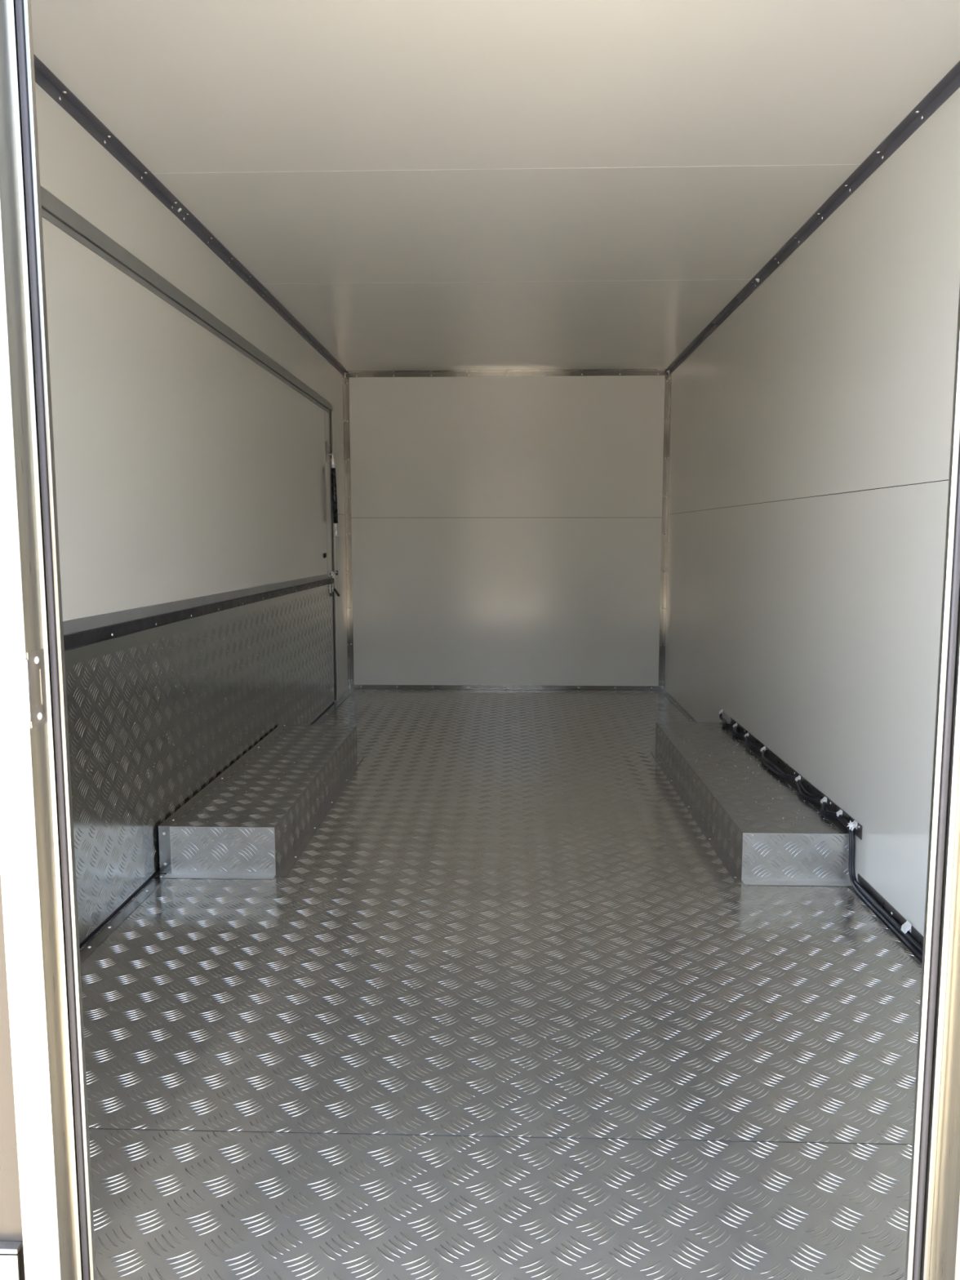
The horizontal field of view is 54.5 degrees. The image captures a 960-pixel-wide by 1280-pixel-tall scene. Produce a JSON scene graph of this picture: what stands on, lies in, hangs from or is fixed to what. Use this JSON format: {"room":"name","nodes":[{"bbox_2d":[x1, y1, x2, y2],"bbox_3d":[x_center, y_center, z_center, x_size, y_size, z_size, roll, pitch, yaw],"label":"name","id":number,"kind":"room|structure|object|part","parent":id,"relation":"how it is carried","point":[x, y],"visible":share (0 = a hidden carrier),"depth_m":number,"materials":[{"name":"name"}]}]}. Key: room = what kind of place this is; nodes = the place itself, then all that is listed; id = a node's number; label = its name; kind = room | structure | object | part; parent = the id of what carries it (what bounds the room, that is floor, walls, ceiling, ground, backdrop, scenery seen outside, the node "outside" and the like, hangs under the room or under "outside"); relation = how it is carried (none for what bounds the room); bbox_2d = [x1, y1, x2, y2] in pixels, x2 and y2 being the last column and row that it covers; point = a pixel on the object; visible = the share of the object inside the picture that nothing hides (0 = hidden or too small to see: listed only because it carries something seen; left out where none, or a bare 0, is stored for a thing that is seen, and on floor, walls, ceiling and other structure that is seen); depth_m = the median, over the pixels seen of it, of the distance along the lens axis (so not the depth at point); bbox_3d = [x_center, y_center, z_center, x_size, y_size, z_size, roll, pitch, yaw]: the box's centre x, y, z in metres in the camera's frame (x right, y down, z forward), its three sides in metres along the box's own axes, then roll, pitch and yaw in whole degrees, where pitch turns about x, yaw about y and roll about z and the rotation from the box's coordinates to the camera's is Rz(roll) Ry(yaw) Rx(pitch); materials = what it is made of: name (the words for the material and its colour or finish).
{"room":"cargo space","nodes":[
{"label":"cargo space","id":0,"kind":"room"},
{"bbox_2d":[0,872,25,1279],"bbox_3d":[0.011,-0.109,1.075,2.212,2.260,0.040,0,6,2],"label":"wall","id":1,"kind":"structure","parent":0,"point":[11,1222],"depth_m":1.16,"materials":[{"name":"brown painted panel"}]},
{"bbox_2d":[0,1240,22,1279],"bbox_3d":[-0.832,0.985,1.198,0.515,0.460,0.015,0,6,2],"label":"guard","id":2,"kind":"object","parent":1,"relation":"attached to","point":[9,1257],"visible":1,"depth_m":1.16,"materials":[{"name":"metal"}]},
{"bbox_3d":[-0.833,0.759,1.173,0.515,0.006,0.014,0,6,2],"label":"trim","id":3,"kind":"part","parent":2,"relation":"part of","materials":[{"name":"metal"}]},
{"bbox_2d":[0,0,959,1279],"bbox_3d":[0.371,0.008,0.795,1.890,2.170,0.793,5,8,40],"label":"door frame","id":4,"kind":"structure","parent":1,"relation":"in","point":[37,869],"depth_m":1.11,"materials":[{"name":"metal"}]},
{"bbox_3d":[-0.524,0.057,1.100,0.004,0.089,0.042,0,6,2],"label":"strike plate","id":5,"kind":"part","parent":4,"relation":"part of","materials":[{"name":"metal"}]},
{"bbox_2d":[35,82,349,946],"bbox_3d":[-0.984,-0.399,3.676,0.056,2.150,5.210,0,6,2],"label":"wall","id":6,"kind":"structure","parent":0,"point":[83,186],"depth_m":3.02,"materials":[{"name":"metal"}]},
{"bbox_2d":[80,874,165,963],"bbox_3d":[-0.998,0.813,2.054,0.032,0.005,1.635,0,6,2],"label":"trim","id":7,"kind":"structure","parent":6,"relation":"attached to","point":[89,948],"depth_m":2.53,"materials":[{"name":"metal"}]},
{"bbox_3d":[-0.968,-1.181,3.571,0.007,0.056,4.180,0,6,2],"label":"hatch head rail","id":8,"kind":"part","parent":6,"relation":"part of","materials":[{"name":"grey metal"}]},
{"bbox_2d":[41,208,333,635],"bbox_3d":[-0.986,-0.656,3.638,0.044,1.017,4.072,0,6,2],"label":"hatch","id":9,"kind":"object","parent":6,"relation":"attached to","point":[190,473],"visible":0.84,"depth_m":2.93,"materials":[{"name":"white plastic"}]},
{"bbox_3d":[-0.973,-1.147,3.580,0.014,0.029,4.070,0,6,2],"label":"rail","id":10,"kind":"part","parent":9,"relation":"part of","materials":[{"name":"grey metal"}]},
{"bbox_3d":[-0.973,-0.181,3.690,0.013,0.062,4.070,0,6,2],"label":"rail","id":11,"kind":"part","parent":9,"relation":"part of","materials":[{"name":"grey metal"}]},
{"bbox_3d":[-0.910,-0.888,5.649,0.013,0.956,0.020,0,6,2],"label":"rail","id":12,"kind":"part","parent":9,"relation":"part of","materials":[{"name":"grey metal"}]},
{"bbox_2d":[328,570,337,576],"bbox_3d":[-0.886,-0.407,5.686,0.035,0.030,0.210,0,6,2],"label":"bolt","id":13,"kind":"object","parent":9,"relation":"attached to","point":[331,573],"visible":1,"depth_m":5.63,"materials":[{"name":"metal"}]},
{"bbox_3d":[-0.989,-0.399,3.676,0.040,2.150,5.210,0,6,2],"label":"wall panel","id":14,"kind":"part","parent":6,"relation":"part of","materials":[{"name":"white plastic"}]},
{"bbox_2d":[33,53,348,376],"bbox_3d":[-0.956,-1.452,3.553,0.029,0.032,5.124,0,6,2],"label":"trim","id":15,"kind":"structure","parent":6,"relation":"attached to","point":[45,77],"depth_m":2.82,"materials":[{"name":"grey metal"}]},
{"bbox_2d":[63,577,334,944],"bbox_3d":[-0.983,0.214,3.743,0.047,0.789,4.085,0,6,2],"label":"panel","id":16,"kind":"object","parent":6,"relation":"attached to","point":[159,707],"visible":0.74,"depth_m":2.94,"materials":[{"name":"metal"}]},
{"bbox_3d":[-0.990,0.217,3.731,0.035,0.786,4.060,0,6,2],"label":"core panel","id":17,"kind":"part","parent":16,"relation":"part of","materials":[{"name":"grey metal"}]},
{"bbox_2d":[329,583,340,596],"bbox_3d":[-0.891,-0.304,5.710,0.027,0.086,0.155,1,7,7],"label":"lever latch","id":18,"kind":"object","parent":16,"relation":"attached to","point":[332,588],"visible":1,"depth_m":5.65,"materials":[{"name":"metal"}]},
{"bbox_3d":[-0.885,-0.296,5.724,0.018,0.067,0.127,1,7,7],"label":"handle","id":19,"kind":"part","parent":18,"relation":"part of","materials":[{"name":"metal"}]},
{"bbox_2d":[326,440,339,536],"bbox_3d":[-0.884,-0.894,5.638,0.046,0.590,0.215,0,6,2],"label":"gas strut","id":20,"kind":"object","parent":6,"relation":"attached to","point":[328,454],"visible":0.99,"depth_m":5.58,"materials":[{"name":"metal"}]},
{"bbox_3d":[-0.913,-0.500,5.742,0.044,1.785,0.018,0,6,2],"label":"hatch rail","id":21,"kind":"part","parent":6,"relation":"part of","materials":[{"name":"metal"}]},
{"bbox_2d":[313,688,355,724],"bbox_3d":[-0.890,0.437,5.361,0.038,0.005,1.914,0,6,2],"label":"trim","id":22,"kind":"structure","parent":6,"relation":"attached to","point":[337,704],"depth_m":5.60,"materials":[{"name":"metal"}]},
{"bbox_3d":[-0.917,-1.119,5.935,0.040,0.630,0.554,0,6,2],"label":"wall panel","id":23,"kind":"part","parent":6,"relation":"part of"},
{"bbox_3d":[-0.916,-0.199,6.040,0.040,1.218,0.554,0,6,2],"label":"wall panel","id":24,"kind":"part","parent":6,"relation":"part of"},
{"bbox_2d":[342,376,354,685],"bbox_3d":[-0.874,-0.705,6.190,0.033,2.034,0.050,0,6,2],"label":"trim","id":25,"kind":"structure","parent":6,"relation":"attached to","point":[345,380],"depth_m":6.20,"materials":[{"name":"metal"}]},
{"bbox_2d":[31,0,959,370],"bbox_3d":[0.090,-1.494,3.518,2.212,0.060,5.210,0,6,2],"label":"ceiling","id":26,"kind":"structure","parent":0,"point":[420,184],"depth_m":2.51,"materials":[{"name":"white plastic"}]},
{"bbox_3d":[0.046,-1.323,2.106,2.212,0.040,1.219,0,6,2],"label":"panel","id":27,"kind":"part","parent":26,"relation":"part of","materials":[{"name":"white plastic"}]},
{"bbox_3d":[0.084,-1.461,3.320,2.212,0.040,1.221,0,6,2],"label":"panel","id":28,"kind":"part","parent":26,"relation":"part of","materials":[{"name":"white plastic"}]},
{"bbox_3d":[0.137,-1.654,5.016,2.212,0.040,2.192,0,6,2],"label":"panel","id":29,"kind":"part","parent":26,"relation":"part of","materials":[{"name":"white plastic"}]},
{"bbox_2d":[80,688,921,1279],"bbox_3d":[0.092,0.672,3.764,2.212,0.101,5.210,0,6,2],"label":"floor","id":30,"kind":"structure","parent":0,"point":[508,1011],"depth_m":1.93,"materials":[{"name":"metal"}]},
{"bbox_2d":[158,724,364,879],"bbox_3d":[-0.767,0.560,3.611,0.392,0.156,1.580,0,6,2],"label":"wheel arch cover","id":31,"kind":"object","parent":30,"relation":"on","point":[255,819],"visible":1,"depth_m":3.13,"materials":[{"name":"metal"}]},
{"bbox_3d":[-0.808,0.650,2.845,0.358,0.151,0.036,0,6,2],"label":"plate","id":32,"kind":"part","parent":31,"relation":"part of","materials":[{"name":"metal"}]},
{"bbox_3d":[-0.784,0.486,3.619,0.358,0.003,1.540,0,6,2],"label":"plate","id":33,"kind":"part","parent":31,"relation":"part of","materials":[{"name":"metal"}]},
{"bbox_3d":[-0.589,0.563,3.618,0.036,0.149,1.556,0,6,2],"label":"plate","id":34,"kind":"part","parent":31,"relation":"part of","materials":[{"name":"metal"}]},
{"bbox_2d":[650,717,862,886],"bbox_3d":[0.971,0.542,3.605,0.356,0.191,1.729,0,6,2],"label":"wheel arch cover","id":35,"kind":"object","parent":30,"relation":"on","point":[753,842],"visible":0.96,"depth_m":3.10,"materials":[{"name":"metal"}]},
{"bbox_3d":[0.806,0.561,3.634,0.024,0.147,1.686,0,6,2],"label":"plate","id":36,"kind":"part","parent":35,"relation":"part of","materials":[{"name":"metal"}]},
{"bbox_3d":[0.983,0.487,3.624,0.334,0.003,1.670,0,6,2],"label":"plate","id":37,"kind":"part","parent":35,"relation":"part of","materials":[{"name":"metal"}]},
{"bbox_2d":[709,739,832,825],"bbox_3d":[0.980,0.490,3.556,0.270,0.002,1.384,0,6,2],"label":"swarf","id":38,"kind":"object","parent":35,"relation":"on","point":[735,740],"visible":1,"depth_m":3.31,"materials":[{"name":"silver metal"}]},
{"bbox_3d":[0.956,0.656,2.785,0.334,0.149,0.036,0,6,2],"label":"plate","id":39,"kind":"part","parent":35,"relation":"part of","materials":[{"name":"metal"}]},
{"bbox_2d":[719,709,923,960],"bbox_3d":[1.100,0.608,2.970,0.048,0.196,3.131,0,6,2],"label":"cable bundle","id":40,"kind":"object","parent":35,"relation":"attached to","point":[900,931],"visible":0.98,"depth_m":2.77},
{"bbox_2d":[343,369,670,689],"bbox_3d":[0.172,-0.687,6.205,2.212,2.150,0.042,0,6,2],"label":"wall","id":41,"kind":"structure","parent":0,"point":[506,531],"depth_m":6.18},
{"bbox_2d":[350,684,662,690],"bbox_3d":[0.171,0.321,6.289,2.102,0.026,0.020,0,6,2],"label":"trim","id":42,"kind":"structure","parent":41,"relation":"attached to","point":[357,686],"depth_m":6.29,"materials":[{"name":"metal"}]},
{"bbox_3d":[0.172,-0.215,6.258,2.212,1.200,0.040,0,6,2],"label":"wall panel","id":43,"kind":"part","parent":41,"relation":"part of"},
{"bbox_3d":[0.171,-1.284,6.136,2.212,0.948,0.040,0,6,2],"label":"wall panel","id":44,"kind":"part","parent":41,"relation":"part of","materials":[{"name":"white plastic"}]},
{"bbox_2d":[345,368,669,377],"bbox_3d":[0.169,-1.733,6.051,2.113,0.037,0.028,0,6,2],"label":"trim","id":45,"kind":"structure","parent":41,"relation":"attached to","point":[587,372],"depth_m":6.06,"materials":[{"name":"metal"}]},
{"bbox_2d":[662,87,959,936],"bbox_3d":[1.173,-0.393,3.609,0.042,2.150,5.210,0,6,2],"label":"wall","id":46,"kind":"structure","parent":0,"point":[811,430],"depth_m":2.93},
{"bbox_2d":[657,374,671,687],"bbox_3d":[1.214,-0.699,6.125,0.033,2.034,0.050,0,6,2],"label":"trim","id":47,"kind":"structure","parent":46,"relation":"attached to","point":[667,378],"depth_m":6.14,"materials":[{"name":"metal"}]},
{"bbox_2d":[660,688,696,721],"bbox_3d":[1.193,0.432,5.358,0.022,0.013,1.790,0,6,2],"label":"trim","id":48,"kind":"structure","parent":46,"relation":"attached to","point":[670,698],"depth_m":5.65,"materials":[{"name":"metal"}]},
{"bbox_3d":[1.172,0.070,3.661,0.040,1.218,5.210,0,6,2],"label":"wall panel","id":49,"kind":"part","parent":46,"relation":"part of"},
{"bbox_2d":[666,60,959,374],"bbox_3d":[1.139,-1.449,3.487,0.034,0.039,5.124,0,6,2],"label":"trim","id":50,"kind":"structure","parent":46,"relation":"attached to","point":[949,83],"depth_m":2.83,"materials":[{"name":"grey metal"}]},
{"bbox_3d":[1.171,-0.999,3.540,0.040,0.930,5.210,0,6,2],"label":"wall panel","id":51,"kind":"part","parent":46,"relation":"part of","materials":[{"name":"white plastic"}]},
{"bbox_2d":[848,873,923,964],"bbox_3d":[1.083,0.803,1.970,0.030,0.041,1.600,0,6,2],"label":"trim","id":52,"kind":"structure","parent":46,"relation":"attached to","point":[869,889],"depth_m":2.53,"materials":[{"name":"black metal"}]}
]}

